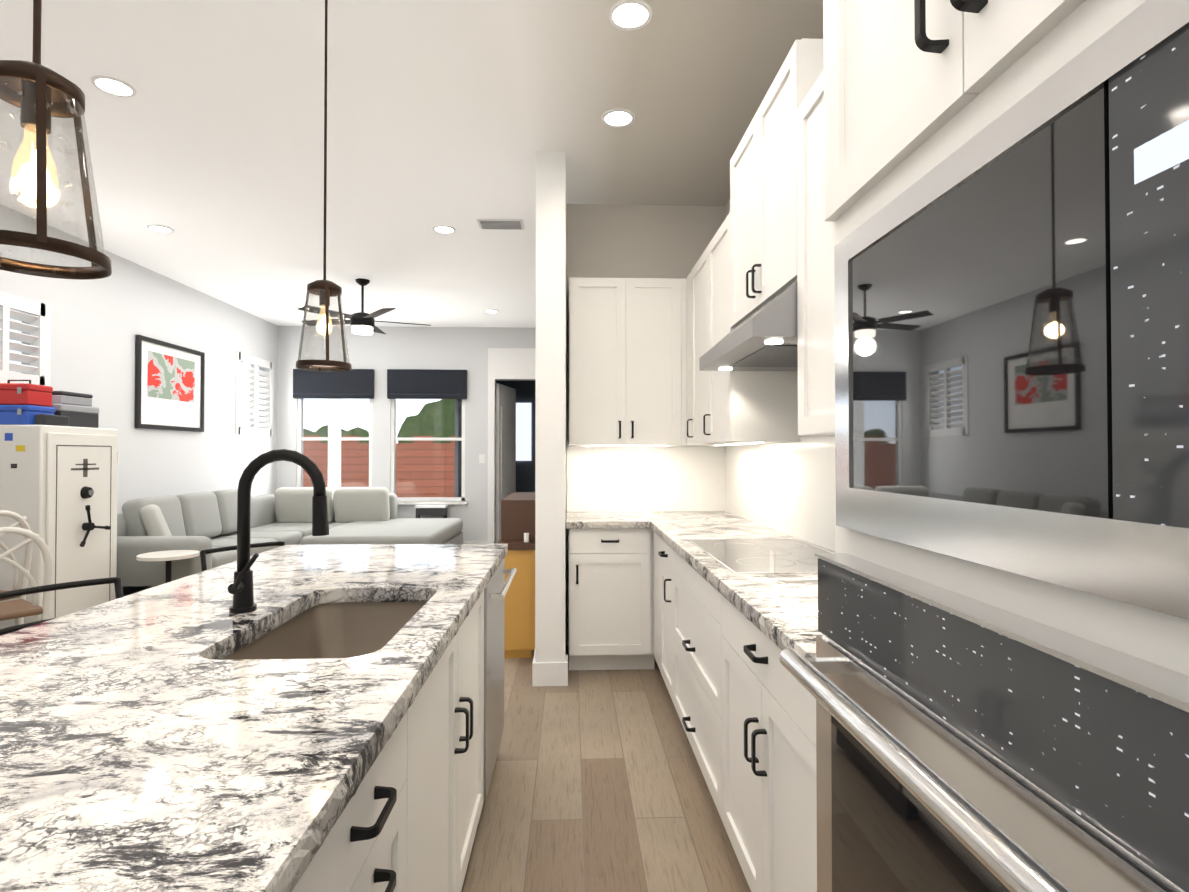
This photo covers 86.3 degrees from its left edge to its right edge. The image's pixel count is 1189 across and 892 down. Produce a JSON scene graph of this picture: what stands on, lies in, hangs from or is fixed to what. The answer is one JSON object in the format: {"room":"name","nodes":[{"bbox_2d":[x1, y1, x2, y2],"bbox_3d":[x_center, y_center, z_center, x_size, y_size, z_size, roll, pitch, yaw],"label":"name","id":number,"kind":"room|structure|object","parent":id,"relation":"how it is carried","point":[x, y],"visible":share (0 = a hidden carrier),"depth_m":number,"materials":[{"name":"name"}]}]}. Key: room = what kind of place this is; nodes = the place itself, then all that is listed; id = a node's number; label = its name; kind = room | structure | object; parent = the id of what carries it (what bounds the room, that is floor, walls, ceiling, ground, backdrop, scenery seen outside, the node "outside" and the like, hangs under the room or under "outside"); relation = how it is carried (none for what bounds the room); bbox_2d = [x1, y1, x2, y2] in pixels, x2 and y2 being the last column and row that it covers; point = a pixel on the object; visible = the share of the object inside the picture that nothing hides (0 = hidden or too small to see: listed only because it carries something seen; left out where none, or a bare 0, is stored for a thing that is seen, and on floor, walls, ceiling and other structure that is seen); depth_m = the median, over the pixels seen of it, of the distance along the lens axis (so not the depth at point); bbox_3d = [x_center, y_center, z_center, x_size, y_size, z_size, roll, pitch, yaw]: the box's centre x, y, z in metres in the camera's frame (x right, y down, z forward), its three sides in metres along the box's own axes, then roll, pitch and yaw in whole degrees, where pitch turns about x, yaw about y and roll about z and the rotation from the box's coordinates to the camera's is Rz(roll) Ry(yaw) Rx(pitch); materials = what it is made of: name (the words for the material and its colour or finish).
{"room":"kitchen","nodes":[
{"label":"kitchen","id":0,"kind":"room"},
{"bbox_2d":[0,204,277,513],"bbox_3d":[-4.163,-0.170,3.307,0.160,3.050,10.810,0,-1,-2],"label":"wall","id":1,"kind":"structure","parent":0,"point":[97,325],"depth_m":5.91,"materials":[{"name":"white paint"}]},
{"bbox_2d":[0,291,50,385],"bbox_3d":[-4.151,-0.750,4.436,0.075,0.640,0.750,0,-1,-2],"label":"window shutter","id":2,"kind":"object","parent":1,"relation":"attached to","point":[36,315],"visible":0.88,"depth_m":4.62,"materials":[{"name":"white wood"}]},
{"bbox_2d":[135,335,204,431],"bbox_3d":[-4.178,-0.582,6.279,0.030,0.850,1.040,0,-1,-2],"label":"picture frame","id":3,"kind":"object","parent":1,"relation":"attached to","point":[169,384],"visible":1,"depth_m":6.22,"materials":[{"name":"black"}]},
{"bbox_2d":[235,351,273,435],"bbox_3d":[-4.285,-0.625,7.957,0.075,0.980,0.940,0,-1,-2],"label":"window shutter","id":4,"kind":"object","parent":1,"relation":"attached to","point":[254,363],"visible":0.85,"depth_m":7.93,"materials":[{"name":"white wood"}]},
{"bbox_2d":[277,326,535,543],"bbox_3d":[-1.767,-0.100,8.727,5.040,3.050,0.160,0,-1,-2],"label":"wall","id":5,"kind":"structure","parent":0,"point":[450,348],"depth_m":8.63,"materials":[{"name":"white paint"}]},
{"bbox_2d":[293,369,373,398],"bbox_3d":[-3.516,-0.837,8.546,1.070,0.400,0.063,0,-1,-2],"label":"blind","id":6,"kind":"object","parent":5,"relation":"attached to","point":[353,384],"visible":0.98,"depth_m":8.53,"materials":[{"name":"black fabric"}]},
{"bbox_2d":[297,399,371,489],"bbox_3d":[-3.519,-0.104,8.600,1.090,1.785,0.160,0,-1,-2],"label":"window","id":7,"kind":"structure","parent":5,"relation":"in","point":[300,421],"depth_m":8.62,"materials":[{"name":"white"}]},
{"bbox_2d":[387,369,466,398],"bbox_3d":[-2.267,-0.837,8.594,1.070,0.400,0.063,0,-1,-2],"label":"blind","id":8,"kind":"object","parent":5,"relation":"attached to","point":[424,384],"visible":0.98,"depth_m":8.57,"materials":[{"name":"black fabric"}]},
{"bbox_2d":[390,399,467,503],"bbox_3d":[-2.270,-0.103,8.648,1.090,1.785,0.160,0,-1,-2],"label":"window","id":9,"kind":"structure","parent":5,"relation":"in","point":[440,500],"depth_m":8.66,"materials":[{"name":"white"}]},
{"bbox_2d":[463,541,487,543],"bbox_3d":[-2.853,1.359,8.580,2.800,0.130,0.015,0,-1,-2],"label":"baseboard","id":10,"kind":"structure","parent":5,"relation":"attached to","point":[464,542],"depth_m":8.62,"materials":[{"name":"white wood"}]},
{"bbox_2d":[479,454,484,462],"bbox_3d":[-1.534,0.174,8.647,0.080,0.120,0.010,0,-1,-2],"label":"switch plate","id":11,"kind":"object","parent":5,"relation":"attached to","point":[481,458],"visible":1,"depth_m":8.65,"materials":[{"name":"white plastic"}]},
{"bbox_2d":[496,383,515,543],"bbox_3d":[-1.278,0.277,9.231,0.050,2.290,0.800,0,-1,10],"label":"door","id":12,"kind":"structure","parent":5,"relation":"attached to","point":[505,441],"depth_m":9.08,"materials":[{"name":"white"}]},
{"bbox_2d":[488,348,535,543],"bbox_3d":[-0.924,0.044,8.667,1.060,2.760,0.020,0,-1,-2],"label":"door frame","id":13,"kind":"structure","parent":5,"relation":"attached to","point":[511,363],"depth_m":8.65,"materials":[{"name":"white wood"}]},
{"bbox_2d":[0,0,822,327],"bbox_3d":[-1.561,-1.755,3.347,5.440,0.120,11.050,0,-1,-2],"label":"ceiling","id":14,"kind":"structure","parent":0,"point":[206,142],"depth_m":3.39,"materials":[{"name":"paint"}]},
{"bbox_2d":[0,0,111,279],"bbox_3d":[-0.864,-1.004,0.987,0.190,1.442,0.190,0,-1,-2],"label":"pendant light","id":15,"kind":"object","parent":14,"relation":"hanging from","point":[37,93],"visible":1,"depth_m":0.98,"materials":[{"name":"brown metal"}]},
{"bbox_2d":[90,75,136,97],"bbox_3d":[-2.268,-1.695,2.994,0.176,0.007,0.176,0,-1,-2],"label":"recessed light","id":16,"kind":"object","parent":14,"relation":"in","point":[113,86],"visible":1,"depth_m":2.99,"materials":[{"name":"white"}]},
{"bbox_2d":[147,225,173,232],"bbox_3d":[-3.341,-1.671,4.884,0.176,0.007,0.176,0,-1,-2],"label":"recessed light","id":17,"kind":"object","parent":14,"relation":"in","point":[160,228],"visible":0.94,"depth_m":4.87,"materials":[{"name":"white plastic"}]},
{"bbox_2d":[296,0,351,371],"bbox_3d":[-0.994,-0.996,2.339,0.192,1.424,0.190,0,-1,-2],"label":"pendant light","id":18,"kind":"object","parent":14,"relation":"hanging from","point":[324,290],"visible":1,"depth_m":2.33,"materials":[{"name":"brown metal"}]},
{"bbox_2d":[297,278,430,334],"bbox_3d":[-2.322,-1.387,6.370,1.295,0.535,1.246,0,-1,-2],"label":"ceiling fan","id":19,"kind":"object","parent":14,"relation":"hanging from","point":[362,322],"visible":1,"depth_m":6.25,"materials":[{"name":"black metal"}]},
{"bbox_2d":[433,225,455,233],"bbox_3d":[-1.160,-1.671,4.897,0.176,0.007,0.176,0,-1,-2],"label":"recessed light","id":20,"kind":"object","parent":14,"relation":"in","point":[443,229],"visible":1,"depth_m":4.89,"materials":[{"name":"white"}]},
{"bbox_2d":[485,309,498,312],"bbox_3d":[-1.247,-1.634,7.696,0.176,0.007,0.176,0,-1,-2],"label":"recessed light","id":21,"kind":"object","parent":14,"relation":"in","point":[491,311],"visible":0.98,"depth_m":7.70,"materials":[{"name":"white"}]},
{"bbox_2d":[476,219,524,229],"bbox_3d":[-0.706,-1.670,4.785,0.340,0.012,0.200,0,-1,-2],"label":"ceiling vent","id":22,"kind":"object","parent":14,"relation":"in","point":[503,224],"visible":0.98,"depth_m":4.76,"materials":[{"name":"white metal"}]},
{"bbox_2d":[601,109,634,126],"bbox_3d":[0.122,-1.692,3.275,0.176,0.007,0.176,0,-1,-2],"label":"recessed light","id":23,"kind":"object","parent":14,"relation":"in","point":[617,117],"visible":1,"depth_m":3.27,"materials":[{"name":"white plastic"}]},
{"bbox_2d":[608,0,652,29],"bbox_3d":[0.142,-1.702,2.506,0.176,0.007,0.176,0,-1,-2],"label":"recessed light","id":24,"kind":"object","parent":14,"relation":"in","point":[629,14],"visible":1,"depth_m":2.50,"materials":[{"name":"white plastic"}]},
{"bbox_2d":[455,380,535,496],"bbox_3d":[-0.833,-0.084,9.938,2.300,3.050,2.190,0,-1,-2],"label":"wall","id":25,"kind":"structure","parent":0,"point":[525,429],"depth_m":10.95,"materials":[{"name":"grey paint"}]},
{"bbox_2d":[535,151,565,661],"bbox_3d":[-0.269,-0.160,4.066,0.170,3.050,0.890,0,-1,-2],"label":"wall column","id":26,"kind":"structure","parent":0,"point":[550,531],"depth_m":3.62,"materials":[{"name":"white paint"}]},
{"bbox_2d":[461,645,750,891],"bbox_3d":[-1.603,1.419,4.405,5.440,0.100,13.250,0,-1,-2],"label":"floor","id":27,"kind":"structure","parent":0,"point":[598,783],"depth_m":2.41,"materials":[{"name":"brown wood"}]},
{"bbox_2d":[0,510,32,620],"bbox_3d":[-3.705,0.868,3.744,0.501,0.987,0.434,0,-1,13],"label":"chair","id":28,"kind":"object","parent":27,"relation":"on","point":[20,520],"visible":0.6,"depth_m":3.85,"materials":[{"name":"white wood"}]},
{"bbox_2d":[0,527,52,624],"bbox_3d":[-3.249,0.888,3.406,0.502,0.938,0.435,-1,-1,35],"label":"chair","id":29,"kind":"object","parent":27,"relation":"on","point":[18,610],"visible":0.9,"depth_m":3.43,"materials":[{"name":"white wood"}]},
{"bbox_2d":[0,425,118,628],"bbox_3d":[-3.802,0.618,4.481,0.531,1.505,0.711,0,-1,-2],"label":"safe","id":30,"kind":"object","parent":27,"relation":"on","point":[58,487],"visible":0.77,"depth_m":4.30,"materials":[{"name":"white metal"}]},
{"bbox_2d":[0,405,54,424],"bbox_3d":[-3.879,-0.205,4.271,0.308,0.130,0.234,0,-1,-2],"label":"toolbox","id":31,"kind":"object","parent":30,"relation":"on","point":[17,414],"visible":0.83,"depth_m":4.17,"materials":[{"name":"blue plastic"}]},
{"bbox_2d":[0,380,52,406],"bbox_3d":[-3.879,-0.360,4.273,0.288,0.174,0.214,0,-1,-2],"label":"toolbox","id":32,"kind":"object","parent":31,"relation":"on","point":[29,393],"visible":1,"depth_m":4.18,"materials":[{"name":"red plastic"}]},
{"bbox_2d":[35,414,68,425],"bbox_3d":[-3.675,-0.174,4.297,0.070,0.070,0.210,0,-1,-2],"label":"case","id":33,"kind":"object","parent":30,"relation":"on","point":[47,419],"visible":0.98,"depth_m":4.25,"materials":[{"name":"grey plastic"}]},
{"bbox_2d":[51,404,98,427],"bbox_3d":[-3.887,-0.215,4.614,0.298,0.160,0.368,0,-1,-2],"label":"case","id":34,"kind":"object","parent":30,"relation":"on","point":[82,416],"visible":0.58,"depth_m":4.61,"materials":[{"name":"grey plastic"}]},
{"bbox_2d":[52,391,92,406],"bbox_3d":[-3.887,-0.343,4.611,0.258,0.090,0.298,0,-1,-2],"label":"case","id":35,"kind":"object","parent":34,"relation":"on","point":[70,398],"visible":0.58,"depth_m":4.56,"materials":[{"name":"grey plastic"}]},
{"bbox_2d":[0,577,122,635],"bbox_3d":[-1.478,0.881,1.825,0.496,0.911,0.442,0,-1,31],"label":"stool","id":36,"kind":"object","parent":27,"relation":"on","point":[117,581],"visible":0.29,"depth_m":1.95,"materials":[{"name":"black metal"}]},
{"bbox_2d":[136,550,199,582],"bbox_3d":[-3.240,1.097,4.822,0.400,0.555,0.400,0,-1,-2],"label":"round side table","id":37,"kind":"object","parent":27,"relation":"on","point":[168,556],"visible":0.44,"depth_m":4.79,"materials":[{"name":"white paint"}]},
{"bbox_2d":[200,541,284,570],"bbox_3d":[-1.378,0.892,2.671,0.496,0.911,0.442,-1,-1,36],"label":"stool","id":38,"kind":"object","parent":27,"relation":"on","point":[203,553],"visible":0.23,"depth_m":2.75,"materials":[{"name":"black metal"}]},
{"bbox_2d":[116,487,462,596],"bbox_3d":[-2.921,0.931,6.678,2.520,0.936,3.280,0,-1,-2],"label":"sofa","id":39,"kind":"object","parent":27,"relation":"on","point":[199,521],"visible":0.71,"depth_m":6.43,"materials":[{"name":"fabric"}]},
{"bbox_2d":[292,557,516,891],"bbox_3d":[-0.778,0.894,1.434,0.981,0.874,2.675,0,-1,-2],"label":"kitchen island","id":40,"kind":"object","parent":27,"relation":"on","point":[412,822],"depth_m":1.44,"materials":[{"name":"white wood"}]},
{"bbox_2d":[0,544,507,891],"bbox_3d":[-0.813,0.437,1.439,0.971,0.043,2.736,0,-1,-2],"label":"island countertop","id":41,"kind":"structure","parent":40,"relation":"on","point":[136,755],"depth_m":0.93,"materials":[{"name":"white stone"}]},
{"bbox_2d":[224,449,328,612],"bbox_3d":[-0.799,0.212,1.599,0.243,0.410,0.092,0,-1,-2],"label":"faucet","id":42,"kind":"object","parent":41,"relation":"on","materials":[{"name":"black metal"}]},
{"bbox_2d":[224,597,423,656],"bbox_3d":[-0.623,0.560,1.556,0.384,0.224,0.684,0,-1,-2],"label":"sink","id":43,"kind":"object","parent":41,"relation":"in","point":[330,624],"depth_m":1.88,"materials":[{"name":"metal"}]},
{"bbox_2d":[477,558,516,829],"bbox_3d":[-0.390,0.900,2.486,0.124,0.848,0.594,0,-1,-2],"label":"dishwasher","id":44,"kind":"object","parent":40,"relation":"in","point":[495,591],"depth_m":2.36,"materials":[{"name":"silver metal"}]},
{"bbox_2d":[415,505,447,517],"bbox_3d":[-2.179,1.107,8.476,0.400,0.630,0.180,0,-1,-2],"label":"side table","id":45,"kind":"object","parent":27,"relation":"on","point":[431,510],"depth_m":8.40,"materials":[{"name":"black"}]},
{"bbox_2d":[497,539,534,657],"bbox_3d":[-0.512,1.002,4.592,0.265,0.740,1.110,0,-1,-2],"label":"cabinet","id":46,"kind":"object","parent":27,"relation":"on","point":[519,622],"visible":0.56,"depth_m":4.05,"materials":[{"name":"yellow wood"}]},
{"bbox_2d":[501,492,534,540],"bbox_3d":[-0.515,0.496,4.599,0.228,0.268,0.870,0,-1,-2],"label":"box","id":47,"kind":"object","parent":46,"relation":"on","point":[517,515],"visible":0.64,"depth_m":4.17,"materials":[{"name":"brown cardboard"}]},
{"bbox_2d":[524,533,528,541],"bbox_3d":[-0.441,0.594,4.115,0.034,0.058,0.036,0,-1,-2],"label":"bottle","id":48,"kind":"object","parent":46,"relation":"on","point":[526,537],"visible":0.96,"depth_m":4.10,"materials":[{"name":"white"}]},
{"bbox_2d":[532,652,539,685],"bbox_3d":[-0.361,1.299,4.037,0.015,0.130,0.905,0,-1,-2],"label":"baseboard","id":49,"kind":"structure","parent":27,"relation":"on","point":[535,665],"depth_m":3.58,"materials":[{"name":"white wood"}]},
{"bbox_2d":[566,0,1188,891],"bbox_3d":[0.440,-0.003,2.328,1.108,2.690,4.146,0,-1,-2],"label":"kitchen cabinets","id":50,"kind":"object","parent":27,"relation":"on","point":[878,490],"visible":1,"depth_m":0.82,"materials":[{"name":"white wood"}]},
{"bbox_2d":[566,511,834,657],"bbox_3d":[0.422,0.455,2.787,1.108,0.043,3.214,0,-1,-2],"label":"countertop","id":51,"kind":"structure","parent":50,"relation":"on","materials":[{"name":"white stone"}]},
{"bbox_2d":[699,281,797,370],"bbox_3d":[0.741,-0.452,2.527,0.474,0.205,0.860,0,-1,-2],"label":"range hood","id":52,"kind":"object","parent":50,"relation":"attached to","point":[765,337],"depth_m":2.32,"materials":[{"name":"silver metal"}]},
{"bbox_2d":[688,539,832,574],"bbox_3d":[0.696,0.426,2.509,0.500,0.006,0.830,0,-1,-2],"label":"cooktop","id":53,"kind":"object","parent":50,"relation":"in","point":[733,556],"depth_m":2.45,"materials":[{"name":"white glass"}]},
{"bbox_2d":[779,553,1188,891],"bbox_3d":[0.401,0.554,0.747,0.128,0.735,0.765,0,-1,-2],"label":"wall oven","id":54,"kind":"object","parent":50,"relation":"in","point":[968,739],"depth_m":0.66,"materials":[{"name":"silver metal"}]},
{"bbox_2d":[834,0,1188,619],"bbox_3d":[0.455,-0.113,0.753,0.020,0.500,0.764,0,-1,-2],"label":"microwave","id":55,"kind":"object","parent":50,"relation":"in","point":[1012,326],"depth_m":0.64,"materials":[{"name":"black glass"}]},
{"bbox_2d":[566,204,725,644],"bbox_3d":[0.359,-0.155,4.470,1.115,3.050,0.130,0,-1,-2],"label":"wall","id":56,"kind":"structure","parent":0,"point":[635,241],"depth_m":4.42,"materials":[{"name":"beige paint"}]},
{"bbox_2d":[725,200,729,216],"bbox_3d":[1.037,-0.169,3.425,0.160,3.050,10.970,0,-1,-2],"label":"wall","id":57,"kind":"structure","parent":0,"point":[727,207],"depth_m":4.39,"materials":[{"name":"white paint"}]},
{"bbox_2d":[567,435,834,551],"bbox_3d":[0.423,-0.060,2.803,1.106,0.984,3.196,0,-1,-2],"label":"backsplash","id":58,"kind":"structure","parent":57,"relation":"attached to","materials":[{"name":"white tile"}]},
{"label":"outside","id":59,"kind":"structure","parent":0,"visible":0},
{"bbox_2d":[9,319,440,442],"bbox_3d":[-2.762,-3.083,8.072,15.000,11.000,16.550,0,-1,-2],"label":"sky","id":60,"kind":"structure","parent":59,"point":[321,411],"depth_m":16.14,"materials":[{"name":"white"}]},
{"bbox_3d":[-2.405,1.535,11.779,10.000,0.100,5.950,0,-1,-2],"label":"ground","id":61,"kind":"structure","parent":59,"visible":0},
{"bbox_2d":[303,399,454,496],"bbox_3d":[-2.375,-0.145,11.026,10.000,3.200,2.100,0,-1,-2],"label":"fence","id":62,"kind":"object","parent":61,"relation":"on","point":[354,456],"depth_m":11.91,"materials":[{"name":"brown wood"}]},
{"bbox_2d":[303,399,454,442],"bbox_3d":[-4.100,0.229,13.322,4.628,2.513,1.139,0,-1,-2],"label":"tree","id":63,"kind":"object","parent":61,"relation":"on","point":[434,410],"depth_m":12.98,"materials":[{"name":"green plant"}]}
]}

